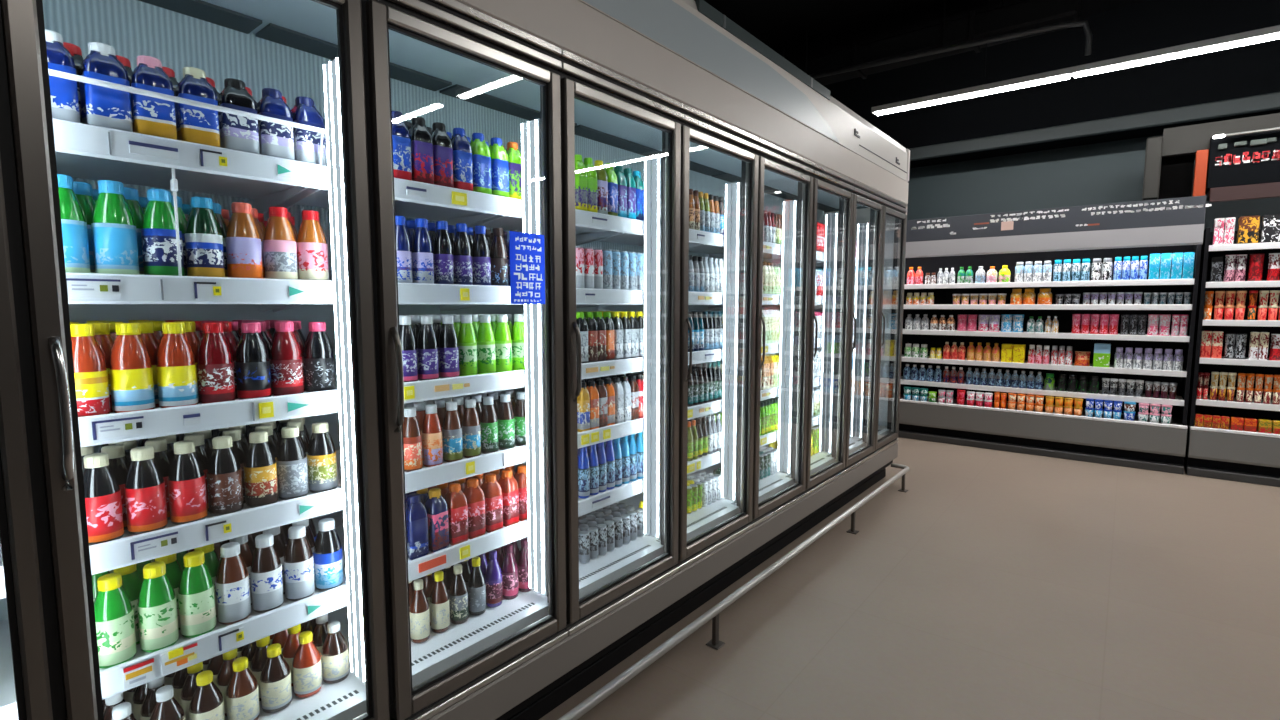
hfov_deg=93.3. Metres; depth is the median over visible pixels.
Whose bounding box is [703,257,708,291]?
drink bottle
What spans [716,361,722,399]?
drink bottle
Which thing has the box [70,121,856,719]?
drink
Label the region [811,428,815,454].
drink can
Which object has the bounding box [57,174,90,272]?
drink bottle
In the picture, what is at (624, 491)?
shelf
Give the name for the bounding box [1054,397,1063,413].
stacked cups
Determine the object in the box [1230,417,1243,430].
food box
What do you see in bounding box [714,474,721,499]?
drink can
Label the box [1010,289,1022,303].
jar
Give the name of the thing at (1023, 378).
drink bottle
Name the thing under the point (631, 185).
drink bottle
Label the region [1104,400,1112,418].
stacked cups
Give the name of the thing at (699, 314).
drink bottle
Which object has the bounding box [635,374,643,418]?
drink bottle
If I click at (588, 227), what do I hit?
shelf
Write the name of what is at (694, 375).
drink bottle
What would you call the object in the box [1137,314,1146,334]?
snack bag
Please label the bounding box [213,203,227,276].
drink bottle
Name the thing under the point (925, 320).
drink bottle
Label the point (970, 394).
stacked cups
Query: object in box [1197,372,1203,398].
stacked cups
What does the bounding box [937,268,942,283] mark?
drink bottle
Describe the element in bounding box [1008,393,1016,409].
stacked cups
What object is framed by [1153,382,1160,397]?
tub
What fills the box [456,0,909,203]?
canopy
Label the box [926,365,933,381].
drink bottle
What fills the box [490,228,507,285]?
drink bottle
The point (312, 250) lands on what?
drink bottle
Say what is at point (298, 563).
drink bottle
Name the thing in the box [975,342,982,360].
drink bottle
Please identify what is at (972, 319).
snack bag
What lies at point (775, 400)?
drink bottle
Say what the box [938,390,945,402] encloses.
stacked cups
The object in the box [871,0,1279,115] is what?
ceiling light
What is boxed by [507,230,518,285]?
drink bottle
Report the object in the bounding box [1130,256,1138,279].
bottle
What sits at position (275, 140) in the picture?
drink bottle
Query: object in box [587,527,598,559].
drink can
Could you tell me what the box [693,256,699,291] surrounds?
drink bottle
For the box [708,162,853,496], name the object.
cooler
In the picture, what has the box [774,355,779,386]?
carton
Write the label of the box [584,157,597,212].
drink bottle
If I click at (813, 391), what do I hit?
drink bottle
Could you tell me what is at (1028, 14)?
duct
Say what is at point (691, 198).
drink bottle
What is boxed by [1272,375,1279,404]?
stacked cups
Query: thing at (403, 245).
drink bottle
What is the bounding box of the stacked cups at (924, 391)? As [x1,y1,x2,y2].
[920,388,927,400]
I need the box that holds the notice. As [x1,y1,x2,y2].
[509,231,544,303]
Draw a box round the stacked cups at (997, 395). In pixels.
[994,392,1000,407]
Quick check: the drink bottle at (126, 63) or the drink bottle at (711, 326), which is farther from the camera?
the drink bottle at (711, 326)
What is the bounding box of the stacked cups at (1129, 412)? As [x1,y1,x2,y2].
[1123,402,1135,420]
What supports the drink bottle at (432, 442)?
on the cooler at (414, 49)
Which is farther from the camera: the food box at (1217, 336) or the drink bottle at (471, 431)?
the food box at (1217, 336)
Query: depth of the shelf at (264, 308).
1.79 m
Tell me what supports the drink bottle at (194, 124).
on the cooler at (214, 37)
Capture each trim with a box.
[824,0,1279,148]
[909,92,1279,160]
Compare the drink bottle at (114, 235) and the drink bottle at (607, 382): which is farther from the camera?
the drink bottle at (607, 382)
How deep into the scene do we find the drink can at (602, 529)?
2.45 m
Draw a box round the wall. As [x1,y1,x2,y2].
[824,135,1279,231]
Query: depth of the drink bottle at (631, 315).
2.53 m
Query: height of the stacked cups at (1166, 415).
0.157 m
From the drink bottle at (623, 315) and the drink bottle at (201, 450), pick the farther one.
the drink bottle at (623, 315)
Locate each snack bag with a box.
[957,315,966,330]
[967,315,976,330]
[978,315,988,330]
[989,315,999,331]
[1001,314,1012,331]
[1012,315,1023,331]
[1071,314,1080,333]
[1074,351,1089,365]
[1080,314,1090,333]
[1090,314,1099,333]
[1099,314,1108,333]
[1108,314,1118,334]
[1120,314,1129,334]
[1129,314,1137,334]
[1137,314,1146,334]
[1147,314,1158,334]
[1158,315,1170,335]
[1171,315,1179,335]
[1179,315,1188,335]
[1223,255,1235,281]
[1224,333,1235,358]
[1234,254,1246,280]
[1234,333,1246,358]
[1248,254,1264,280]
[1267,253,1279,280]
[1269,334,1279,360]
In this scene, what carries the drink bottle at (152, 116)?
on the cooler at (214, 37)
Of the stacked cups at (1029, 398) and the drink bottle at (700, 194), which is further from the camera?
the stacked cups at (1029, 398)
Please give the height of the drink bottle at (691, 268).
0.180 m
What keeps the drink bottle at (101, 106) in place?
on the cooler at (214, 37)
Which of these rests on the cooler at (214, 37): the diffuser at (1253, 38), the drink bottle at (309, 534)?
the drink bottle at (309, 534)
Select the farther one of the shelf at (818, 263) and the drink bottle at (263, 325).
the shelf at (818, 263)
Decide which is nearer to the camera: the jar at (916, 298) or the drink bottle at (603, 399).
the drink bottle at (603, 399)
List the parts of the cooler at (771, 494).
panel, price rail, price rail, price rail, price rail, price rail, door handle, sill trim, door frame, header trim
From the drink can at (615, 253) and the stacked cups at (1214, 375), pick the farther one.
the stacked cups at (1214, 375)
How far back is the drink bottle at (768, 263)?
3.45 m
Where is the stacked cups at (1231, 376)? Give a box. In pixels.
[1227,373,1236,400]
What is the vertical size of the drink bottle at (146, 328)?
0.190 m
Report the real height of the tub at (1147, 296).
0.104 m
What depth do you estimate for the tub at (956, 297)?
6.12 m
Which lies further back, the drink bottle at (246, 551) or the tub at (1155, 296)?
the tub at (1155, 296)
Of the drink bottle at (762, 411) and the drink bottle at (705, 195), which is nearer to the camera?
the drink bottle at (705, 195)
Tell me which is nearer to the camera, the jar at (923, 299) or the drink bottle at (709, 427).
the drink bottle at (709, 427)
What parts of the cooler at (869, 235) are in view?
panel, door handle, sill trim, door frame, header trim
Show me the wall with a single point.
(1112, 171)
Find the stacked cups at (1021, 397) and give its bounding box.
[1017,394,1025,409]
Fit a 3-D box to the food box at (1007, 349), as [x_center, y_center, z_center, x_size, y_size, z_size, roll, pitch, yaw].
[3.589,-0.068,5.902,0.092,0.177,0.083,4,7,39]
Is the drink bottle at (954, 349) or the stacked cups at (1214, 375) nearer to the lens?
the stacked cups at (1214, 375)
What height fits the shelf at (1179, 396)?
0.020 m
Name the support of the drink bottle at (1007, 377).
on the case at (1171, 225)
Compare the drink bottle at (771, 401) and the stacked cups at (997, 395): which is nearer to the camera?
the drink bottle at (771, 401)
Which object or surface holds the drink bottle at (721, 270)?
on the cooler at (771, 494)
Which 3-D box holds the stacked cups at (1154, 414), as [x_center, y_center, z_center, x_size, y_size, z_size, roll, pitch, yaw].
[4.412,0.458,5.177,0.070,0.157,0.070,0,5,1]
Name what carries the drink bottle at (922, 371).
on the case at (1171, 225)
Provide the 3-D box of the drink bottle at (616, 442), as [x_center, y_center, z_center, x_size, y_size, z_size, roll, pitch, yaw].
[-0.098,0.419,2.517,0.047,0.212,0.047,4,7,37]
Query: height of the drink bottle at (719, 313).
0.195 m
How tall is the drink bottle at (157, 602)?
0.186 m
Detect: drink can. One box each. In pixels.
[576,246,584,287]
[578,531,589,563]
[583,247,593,288]
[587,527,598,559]
[593,248,602,288]
[596,524,606,555]
[602,249,611,288]
[604,520,614,551]
[612,250,619,288]
[612,517,622,547]
[620,251,628,289]
[620,514,629,544]
[627,511,636,540]
[628,252,636,289]
[634,508,643,536]
[637,253,644,289]
[687,486,691,513]
[690,484,697,511]
[694,482,701,508]
[700,480,707,506]
[704,478,711,504]
[709,476,716,502]
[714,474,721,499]
[759,455,763,479]
[761,453,767,477]
[765,452,770,476]
[768,451,773,474]
[771,449,776,472]
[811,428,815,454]
[813,351,817,377]
[813,427,818,453]
[817,350,820,376]
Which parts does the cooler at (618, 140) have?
panel, price rail, price rail, price rail, price rail, price rail, door handle, sill trim, door frame, header trim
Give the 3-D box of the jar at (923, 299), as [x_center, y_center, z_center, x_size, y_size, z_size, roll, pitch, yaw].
[2.979,-0.643,6.344,0.066,0.126,0.066,5,7,43]
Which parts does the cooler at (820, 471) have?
panel, price rail, price rail, price rail, price rail, price rail, door handle, sill trim, door frame, header trim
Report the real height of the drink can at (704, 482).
0.130 m
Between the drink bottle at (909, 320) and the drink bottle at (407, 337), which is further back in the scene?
the drink bottle at (909, 320)
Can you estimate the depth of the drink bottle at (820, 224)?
3.99 m
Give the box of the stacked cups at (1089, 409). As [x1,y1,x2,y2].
[1085,399,1093,416]
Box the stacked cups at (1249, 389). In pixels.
[1245,373,1254,402]
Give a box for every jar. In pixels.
[904,344,911,356]
[906,293,912,303]
[912,344,919,357]
[913,293,919,303]
[920,293,926,303]
[920,344,927,357]
[925,273,930,283]
[927,293,933,303]
[930,273,935,283]
[930,348,935,357]
[936,348,941,358]
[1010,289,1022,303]
[1023,289,1034,303]
[1028,345,1034,363]
[1035,345,1042,363]
[1037,288,1051,303]
[1042,345,1049,363]
[1044,373,1054,389]
[1051,346,1057,364]
[1057,374,1066,390]
[1058,346,1064,364]
[1065,346,1072,364]
[1067,375,1077,391]
[1078,375,1088,392]
[1088,376,1098,393]
[1114,347,1123,367]
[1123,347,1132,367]
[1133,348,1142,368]
[1142,348,1152,369]
[1152,349,1162,369]
[1162,349,1172,370]
[1173,349,1182,370]
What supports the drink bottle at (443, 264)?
on the cooler at (414, 49)
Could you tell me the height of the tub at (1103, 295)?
0.110 m
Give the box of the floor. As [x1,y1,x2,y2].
[539,437,1279,719]
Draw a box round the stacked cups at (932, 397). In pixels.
[928,391,936,401]
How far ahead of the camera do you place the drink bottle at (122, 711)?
1.29 m
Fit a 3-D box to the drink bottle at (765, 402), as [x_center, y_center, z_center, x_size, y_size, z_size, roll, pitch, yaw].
[0.731,0.337,3.539,0.040,0.190,0.040,-1,5,-6]
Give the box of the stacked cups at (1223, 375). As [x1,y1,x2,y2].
[1218,372,1227,400]
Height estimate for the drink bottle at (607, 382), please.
0.190 m
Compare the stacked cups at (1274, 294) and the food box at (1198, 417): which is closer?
the stacked cups at (1274, 294)
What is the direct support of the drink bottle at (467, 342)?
on the cooler at (414, 49)
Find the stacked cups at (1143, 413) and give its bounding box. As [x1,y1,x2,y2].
[1138,403,1148,421]
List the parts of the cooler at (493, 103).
panel, door handle, price rail, price rail, price rail, price rail, price rail, header trim, door frame, sill trim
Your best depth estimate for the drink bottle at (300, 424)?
1.59 m
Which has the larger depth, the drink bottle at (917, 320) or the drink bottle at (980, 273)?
the drink bottle at (917, 320)
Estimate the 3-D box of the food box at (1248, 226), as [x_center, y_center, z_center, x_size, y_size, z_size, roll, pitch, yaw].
[4.835,-1.028,4.803,0.112,0.221,0.101,4,7,39]
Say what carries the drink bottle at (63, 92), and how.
on the cooler at (214, 37)
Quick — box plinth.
[390,443,897,719]
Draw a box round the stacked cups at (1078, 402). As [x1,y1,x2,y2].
[1074,398,1082,415]
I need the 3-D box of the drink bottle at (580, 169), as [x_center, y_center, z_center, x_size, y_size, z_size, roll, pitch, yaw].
[-0.231,-0.652,2.251,0.054,0.215,0.054,4,7,39]
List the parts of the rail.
post, foot plate, foot plate, post, post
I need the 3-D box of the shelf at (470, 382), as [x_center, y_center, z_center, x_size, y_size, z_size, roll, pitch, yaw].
[-0.765,0.088,1.965,0.471,0.075,0.607,4,7,39]
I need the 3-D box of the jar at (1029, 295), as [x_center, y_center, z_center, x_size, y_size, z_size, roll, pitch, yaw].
[3.709,-0.602,5.757,0.097,0.152,0.097,2,5,16]
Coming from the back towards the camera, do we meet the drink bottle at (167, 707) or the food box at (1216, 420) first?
the food box at (1216, 420)
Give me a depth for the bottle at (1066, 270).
5.53 m
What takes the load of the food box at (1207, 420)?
on the case at (1245, 165)
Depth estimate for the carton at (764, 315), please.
3.44 m
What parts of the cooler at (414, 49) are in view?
panel, door handle, price rail, price rail, price rail, price rail, door frame, price rail, header trim, sill trim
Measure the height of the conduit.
0.740 m
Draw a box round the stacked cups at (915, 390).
[912,387,919,400]
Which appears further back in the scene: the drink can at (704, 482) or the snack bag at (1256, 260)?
the snack bag at (1256, 260)
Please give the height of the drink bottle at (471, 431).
0.186 m
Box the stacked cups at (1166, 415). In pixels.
[1161,405,1172,423]
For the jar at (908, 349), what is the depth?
6.45 m
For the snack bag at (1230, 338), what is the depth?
4.90 m
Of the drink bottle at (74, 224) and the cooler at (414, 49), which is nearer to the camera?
the drink bottle at (74, 224)
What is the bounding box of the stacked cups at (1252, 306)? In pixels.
[1248,291,1257,319]
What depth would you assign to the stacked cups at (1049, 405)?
5.62 m
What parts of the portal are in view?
orange panel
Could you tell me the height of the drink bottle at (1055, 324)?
0.160 m
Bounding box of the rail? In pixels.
[558,463,909,719]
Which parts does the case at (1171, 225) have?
price rail, bumper panel, price rail, price rail, panel, price rail, price rail, panel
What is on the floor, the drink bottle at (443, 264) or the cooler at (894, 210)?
the cooler at (894, 210)
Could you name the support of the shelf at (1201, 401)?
attached to the case at (1245, 165)
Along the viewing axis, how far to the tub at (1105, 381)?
5.42 m
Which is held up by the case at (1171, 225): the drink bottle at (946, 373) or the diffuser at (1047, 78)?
the drink bottle at (946, 373)
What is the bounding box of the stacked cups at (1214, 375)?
[1210,372,1218,399]
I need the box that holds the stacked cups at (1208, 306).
[1204,291,1213,319]
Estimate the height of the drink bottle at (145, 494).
0.182 m
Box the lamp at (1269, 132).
[1213,127,1279,138]
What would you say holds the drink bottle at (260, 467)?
on the cooler at (214, 37)
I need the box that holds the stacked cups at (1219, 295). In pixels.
[1214,291,1224,319]
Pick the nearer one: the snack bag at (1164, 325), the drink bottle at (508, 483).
the drink bottle at (508, 483)
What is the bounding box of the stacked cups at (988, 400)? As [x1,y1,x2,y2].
[984,393,992,406]
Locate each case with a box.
[898,195,1211,473]
[1184,127,1279,486]
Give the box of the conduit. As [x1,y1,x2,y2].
[805,0,1091,78]
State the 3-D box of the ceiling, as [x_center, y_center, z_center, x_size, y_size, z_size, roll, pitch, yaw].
[0.943,-2.859,1.072,9.000,0.100,12.250,4,7,39]
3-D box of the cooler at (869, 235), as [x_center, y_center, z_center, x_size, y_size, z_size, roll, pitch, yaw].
[1.264,-0.253,4.315,0.737,1.938,0.590,4,7,39]
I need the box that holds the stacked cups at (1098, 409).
[1094,399,1103,417]
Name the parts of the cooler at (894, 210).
panel, door handle, sill trim, door frame, header trim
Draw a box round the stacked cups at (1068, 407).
[1064,398,1073,414]
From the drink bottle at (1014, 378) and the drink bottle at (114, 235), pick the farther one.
the drink bottle at (1014, 378)
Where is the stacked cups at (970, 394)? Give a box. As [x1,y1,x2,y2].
[967,391,974,405]
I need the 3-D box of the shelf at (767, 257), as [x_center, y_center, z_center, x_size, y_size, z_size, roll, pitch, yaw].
[0.816,-0.652,3.862,0.471,0.075,0.612,4,7,39]
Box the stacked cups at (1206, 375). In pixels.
[1202,373,1209,398]
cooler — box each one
[0,0,389,719]
[0,83,58,719]
[252,0,567,719]
[437,49,681,637]
[575,103,758,570]
[647,138,813,526]
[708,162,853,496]
[762,181,883,472]
[814,194,906,454]
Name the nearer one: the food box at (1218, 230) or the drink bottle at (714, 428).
the drink bottle at (714, 428)
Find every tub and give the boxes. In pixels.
[953,294,960,303]
[961,294,969,303]
[970,294,978,303]
[979,294,987,303]
[988,294,996,303]
[997,293,1006,303]
[1056,294,1063,303]
[1064,294,1071,303]
[1072,294,1080,303]
[1083,293,1090,303]
[1091,292,1098,303]
[1099,292,1107,303]
[1102,378,1109,393]
[1108,292,1115,303]
[1110,378,1117,394]
[1117,292,1124,303]
[1118,379,1126,394]
[1125,292,1133,303]
[1127,379,1134,395]
[1134,292,1142,303]
[1135,380,1143,396]
[1144,293,1150,303]
[1145,381,1152,396]
[1152,293,1158,303]
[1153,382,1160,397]
[1160,292,1166,303]
[1161,382,1168,398]
[1168,292,1174,303]
[1169,383,1176,398]
[1176,292,1182,303]
[1184,292,1191,303]
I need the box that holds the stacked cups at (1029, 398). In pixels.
[1026,394,1034,410]
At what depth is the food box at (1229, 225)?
4.85 m
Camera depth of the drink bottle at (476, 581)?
1.98 m
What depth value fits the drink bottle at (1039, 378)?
5.73 m
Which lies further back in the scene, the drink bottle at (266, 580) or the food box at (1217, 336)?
the food box at (1217, 336)
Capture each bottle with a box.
[45,29,79,122]
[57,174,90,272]
[63,42,83,122]
[70,324,110,416]
[73,181,95,272]
[79,42,132,131]
[83,453,123,545]
[85,323,113,412]
[91,180,139,274]
[94,573,136,668]
[101,445,129,529]
[109,323,154,412]
[112,702,135,719]
[114,564,141,644]
[116,55,132,79]
[124,187,143,274]
[124,446,167,534]
[129,55,176,139]
[131,322,159,407]
[137,561,178,652]
[141,189,184,275]
[145,439,171,519]
[149,685,185,719]
[155,553,181,629]
[156,322,197,407]
[162,66,177,92]
[168,440,207,524]
[171,195,186,275]
[174,67,219,146]
[175,321,199,402]
[178,551,216,637]
[184,434,209,511]
[185,197,224,276]
[189,670,224,719]
[194,544,219,617]
[196,322,234,403]
[206,77,219,96]
[207,436,243,516]
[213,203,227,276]
[213,321,237,398]
[215,542,250,624]
[217,78,259,153]
[222,429,246,502]
[225,202,262,277]
[225,657,259,719]
[230,535,253,605]
[235,322,271,399]
[244,431,277,507]
[246,87,256,103]
[250,533,283,612]
[252,208,264,277]
[253,321,271,390]
[255,425,277,459]
[256,88,294,159]
[260,643,291,712]
[263,206,297,278]
[263,526,285,594]
[270,322,303,395]
[276,426,308,500]
[281,321,304,391]
[283,525,314,601]
[287,421,308,488]
[288,212,297,267]
[291,96,326,165]
[292,519,314,580]
[292,631,321,697]
[296,210,328,279]
[303,322,334,392]
[307,422,337,493]
[313,518,342,590]
[321,621,348,683]
[392,111,411,179]
[395,216,412,282]
[399,316,417,381]
[403,407,422,471]
[406,493,428,559]
[409,117,433,183]
[409,579,429,643]
[412,218,433,283]
[417,316,438,380]
[421,404,442,466]
[424,488,448,552]
[430,122,453,187]
[430,571,449,632]
[433,221,453,283]
[438,315,458,378]
[442,401,462,462]
[444,483,468,545]
[449,564,467,624]
[451,128,472,190]
[453,223,472,284]
[458,315,477,376]
[461,399,480,457]
[463,478,485,538]
[468,557,485,615]
[470,133,491,193]
[472,225,490,284]
[477,315,495,373]
[480,396,498,453]
[481,473,502,532]
[485,550,502,606]
[489,138,508,196]
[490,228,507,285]
[494,314,511,372]
[497,394,514,449]
[498,469,518,526]
[501,544,518,599]
[506,142,521,199]
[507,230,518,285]
[511,314,524,370]
[514,392,526,445]
[514,465,527,520]
[517,538,530,591]
[575,155,586,210]
[576,312,587,362]
[577,382,589,431]
[578,446,589,498]
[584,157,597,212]
[585,312,597,362]
[587,381,598,429]
[588,444,598,495]
[594,160,607,213]
[594,312,605,361]
[596,380,607,427]
[596,442,606,492]
[603,312,614,360]
[604,378,614,425]
[605,163,617,215]
[605,440,614,489]
[611,312,622,359]
[612,377,623,423]
[613,438,621,486]
[614,166,626,217]
[620,312,630,358]
[620,376,630,421]
[620,436,629,483]
[624,168,635,218]
[628,312,638,357]
[628,375,638,419]
[628,434,636,480]
[633,171,644,220]
[635,311,643,356]
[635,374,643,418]
[635,432,643,478]
[687,421,692,460]
[688,255,693,291]
[688,312,693,351]
[688,365,692,406]
[689,189,694,229]
[691,364,697,405]
[691,420,697,458]
[692,312,698,350]
[693,190,699,229]
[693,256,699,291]
[696,419,702,457]
[697,312,703,350]
[697,364,703,404]
[698,192,704,230]
[698,256,704,291]
[701,417,707,455]
[702,312,708,349]
[702,363,708,403]
[703,193,709,231]
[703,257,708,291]
[706,416,712,453]
[707,362,712,401]
[708,194,714,232]
[708,258,714,291]
[708,312,713,349]
[711,362,717,400]
[711,415,716,451]
[712,311,718,348]
[713,196,719,233]
[713,258,718,291]
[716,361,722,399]
[716,414,721,450]
[717,311,723,348]
[718,197,724,234]
[718,259,723,292]
[760,402,764,434]
[763,262,768,293]
[763,401,767,433]
[764,211,768,241]
[766,262,771,293]
[767,211,771,242]
[767,400,771,432]
[770,263,774,293]
[770,399,774,431]
[771,212,775,242]
[773,263,778,293]
[773,399,777,430]
[774,213,778,243]
[776,398,778,418]
[777,214,781,244]
[777,264,781,293]
[812,390,816,416]
[814,312,818,337]
[815,389,819,415]
[817,223,820,250]
[818,312,821,337]
[819,223,823,251]
[821,312,822,333]
[822,224,824,251]
[903,364,910,379]
[905,314,912,329]
[907,267,914,283]
[911,365,917,379]
[913,314,920,329]
[915,267,922,283]
[918,365,925,380]
[921,314,928,329]
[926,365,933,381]
[930,315,937,329]
[934,366,941,381]
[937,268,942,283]
[938,315,946,329]
[943,268,948,283]
[943,342,949,358]
[943,366,949,382]
[946,315,954,330]
[949,268,954,283]
[950,342,957,359]
[950,367,956,382]
[957,267,964,282]
[957,367,963,383]
[958,342,965,359]
[965,267,972,282]
[965,368,972,383]
[966,342,974,359]
[973,368,979,384]
[975,266,985,282]
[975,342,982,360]
[980,369,987,384]
[983,343,991,360]
[986,266,997,282]
[988,369,994,385]
[991,343,999,361]
[995,369,1002,386]
[998,265,1010,282]
[1003,370,1010,386]
[1011,370,1018,387]
[1014,262,1023,281]
[1019,371,1026,387]
[1024,261,1032,281]
[1027,316,1034,331]
[1027,371,1034,388]
[1033,261,1042,281]
[1035,317,1043,332]
[1035,372,1042,389]
[1042,261,1051,281]
[1045,316,1051,332]
[1051,316,1058,332]
[1053,260,1061,280]
[1062,259,1071,280]
[1071,259,1080,280]
[1080,259,1090,280]
[1091,258,1101,280]
[1101,258,1112,279]
[1113,257,1121,279]
[1121,257,1130,279]
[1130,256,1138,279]
[1138,256,1147,279]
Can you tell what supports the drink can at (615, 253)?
on the cooler at (493, 103)
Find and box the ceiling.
[704,0,1150,62]
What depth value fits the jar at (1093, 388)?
5.46 m
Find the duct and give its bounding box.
[782,0,1080,85]
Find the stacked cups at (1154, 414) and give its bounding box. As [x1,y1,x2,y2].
[1149,404,1160,422]
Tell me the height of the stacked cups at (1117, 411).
0.157 m
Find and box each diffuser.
[875,74,1069,115]
[1073,33,1279,77]
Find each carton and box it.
[761,357,766,389]
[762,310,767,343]
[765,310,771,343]
[765,356,769,388]
[768,356,773,387]
[769,310,774,342]
[771,355,776,387]
[772,310,777,342]
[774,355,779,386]
[775,310,780,342]
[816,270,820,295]
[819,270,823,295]
[1210,257,1222,281]
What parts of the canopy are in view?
header panel, trim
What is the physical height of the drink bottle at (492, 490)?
0.188 m
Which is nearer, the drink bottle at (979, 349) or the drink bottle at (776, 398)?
the drink bottle at (776, 398)
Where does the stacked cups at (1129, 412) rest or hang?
on the case at (1171, 225)
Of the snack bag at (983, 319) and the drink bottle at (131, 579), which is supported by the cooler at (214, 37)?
the drink bottle at (131, 579)
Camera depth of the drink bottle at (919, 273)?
6.33 m
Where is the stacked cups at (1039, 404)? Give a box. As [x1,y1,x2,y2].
[1035,395,1043,411]
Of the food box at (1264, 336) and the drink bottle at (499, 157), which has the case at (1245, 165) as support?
the food box at (1264, 336)
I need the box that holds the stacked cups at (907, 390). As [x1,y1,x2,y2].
[903,387,911,399]
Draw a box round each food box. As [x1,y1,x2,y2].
[1001,344,1013,361]
[1012,344,1025,362]
[1093,343,1110,366]
[1148,253,1160,279]
[1159,253,1171,278]
[1170,253,1182,278]
[1182,252,1194,278]
[1194,414,1203,426]
[1200,331,1211,357]
[1203,415,1211,427]
[1210,331,1223,357]
[1211,415,1220,428]
[1212,218,1224,244]
[1220,416,1229,428]
[1223,217,1235,244]
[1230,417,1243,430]
[1236,215,1259,243]
[1243,418,1256,431]
[1248,332,1259,359]
[1257,419,1272,433]
[1258,332,1268,359]
[1259,214,1279,242]
[1271,420,1279,433]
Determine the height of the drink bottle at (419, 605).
0.185 m
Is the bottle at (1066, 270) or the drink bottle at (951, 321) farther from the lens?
the drink bottle at (951, 321)
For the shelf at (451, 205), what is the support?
attached to the cooler at (414, 49)
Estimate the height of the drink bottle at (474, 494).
0.188 m
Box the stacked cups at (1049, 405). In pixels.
[1045,396,1053,412]
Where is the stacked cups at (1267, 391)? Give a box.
[1263,374,1273,403]
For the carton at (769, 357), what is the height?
0.190 m
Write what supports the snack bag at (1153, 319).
on the case at (1171, 225)
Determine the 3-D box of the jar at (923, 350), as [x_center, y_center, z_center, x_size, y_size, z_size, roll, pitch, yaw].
[2.998,-0.095,6.376,0.076,0.143,0.076,1,5,9]
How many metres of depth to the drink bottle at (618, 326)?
2.45 m
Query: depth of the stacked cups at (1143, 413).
5.20 m
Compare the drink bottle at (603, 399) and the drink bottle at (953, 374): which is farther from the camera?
the drink bottle at (953, 374)
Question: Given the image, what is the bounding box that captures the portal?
[1142,113,1279,200]
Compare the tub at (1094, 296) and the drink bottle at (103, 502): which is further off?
the tub at (1094, 296)
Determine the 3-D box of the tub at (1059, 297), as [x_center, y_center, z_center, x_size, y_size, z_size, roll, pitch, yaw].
[3.891,-0.561,5.603,0.060,0.099,0.060,0,5,1]
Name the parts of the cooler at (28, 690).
price rail, panel, price rail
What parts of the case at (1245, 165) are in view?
panel, bumper panel, panel, price rail, price rail, price rail, price rail, price rail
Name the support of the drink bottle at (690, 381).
on the cooler at (618, 140)
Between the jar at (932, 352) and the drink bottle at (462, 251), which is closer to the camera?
the drink bottle at (462, 251)
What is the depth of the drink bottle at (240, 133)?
1.37 m
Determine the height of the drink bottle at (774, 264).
0.190 m
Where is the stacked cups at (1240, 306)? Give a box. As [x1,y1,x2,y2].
[1235,291,1246,319]
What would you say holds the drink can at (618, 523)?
on the cooler at (493, 103)
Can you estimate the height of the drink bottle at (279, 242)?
0.184 m
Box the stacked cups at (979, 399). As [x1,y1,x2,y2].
[975,392,983,406]
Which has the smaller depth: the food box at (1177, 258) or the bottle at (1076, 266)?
the food box at (1177, 258)
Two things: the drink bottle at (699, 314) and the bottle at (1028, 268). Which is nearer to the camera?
the drink bottle at (699, 314)
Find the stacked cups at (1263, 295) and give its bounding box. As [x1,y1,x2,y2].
[1258,291,1268,319]
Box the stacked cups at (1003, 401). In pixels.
[1000,393,1006,408]
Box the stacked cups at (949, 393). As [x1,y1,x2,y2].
[946,390,953,403]
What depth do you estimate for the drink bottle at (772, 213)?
3.46 m
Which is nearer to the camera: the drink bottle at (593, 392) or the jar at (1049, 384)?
the drink bottle at (593, 392)
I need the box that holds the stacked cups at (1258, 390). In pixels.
[1254,374,1263,402]
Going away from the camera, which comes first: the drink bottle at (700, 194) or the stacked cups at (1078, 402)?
the drink bottle at (700, 194)
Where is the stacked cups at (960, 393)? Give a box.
[957,390,965,404]
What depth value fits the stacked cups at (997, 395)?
5.90 m
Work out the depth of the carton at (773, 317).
3.51 m
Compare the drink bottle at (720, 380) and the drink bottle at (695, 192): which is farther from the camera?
the drink bottle at (720, 380)
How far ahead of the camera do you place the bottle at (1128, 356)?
5.30 m
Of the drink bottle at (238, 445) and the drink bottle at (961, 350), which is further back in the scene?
the drink bottle at (961, 350)
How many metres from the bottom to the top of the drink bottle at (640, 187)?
0.215 m
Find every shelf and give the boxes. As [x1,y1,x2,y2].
[0,541,2,565]
[0,619,15,706]
[55,151,306,213]
[99,582,344,670]
[122,487,338,537]
[260,304,288,312]
[267,187,496,228]
[273,304,472,312]
[317,521,520,583]
[335,373,477,389]
[336,446,518,487]
[448,304,594,310]
[467,215,618,243]
[576,223,699,246]
[578,481,633,500]
[689,244,724,259]
[708,304,723,308]
[723,253,781,263]
[779,260,823,266]
[901,376,1182,399]
[902,355,1184,370]
[929,329,1170,335]
[1196,395,1279,404]
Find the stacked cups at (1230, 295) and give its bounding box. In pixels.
[1224,291,1235,319]
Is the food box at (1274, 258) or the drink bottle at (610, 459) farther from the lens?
the food box at (1274, 258)
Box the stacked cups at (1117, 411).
[1113,401,1122,418]
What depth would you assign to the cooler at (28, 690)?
0.99 m
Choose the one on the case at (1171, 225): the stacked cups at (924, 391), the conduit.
the stacked cups at (924, 391)
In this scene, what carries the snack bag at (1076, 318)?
on the case at (1171, 225)
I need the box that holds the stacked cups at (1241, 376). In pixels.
[1236,373,1245,401]
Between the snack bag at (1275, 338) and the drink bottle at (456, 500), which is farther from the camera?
the snack bag at (1275, 338)
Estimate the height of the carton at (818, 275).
0.180 m
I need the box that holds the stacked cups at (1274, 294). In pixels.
[1268,290,1279,319]
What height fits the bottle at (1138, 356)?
0.182 m

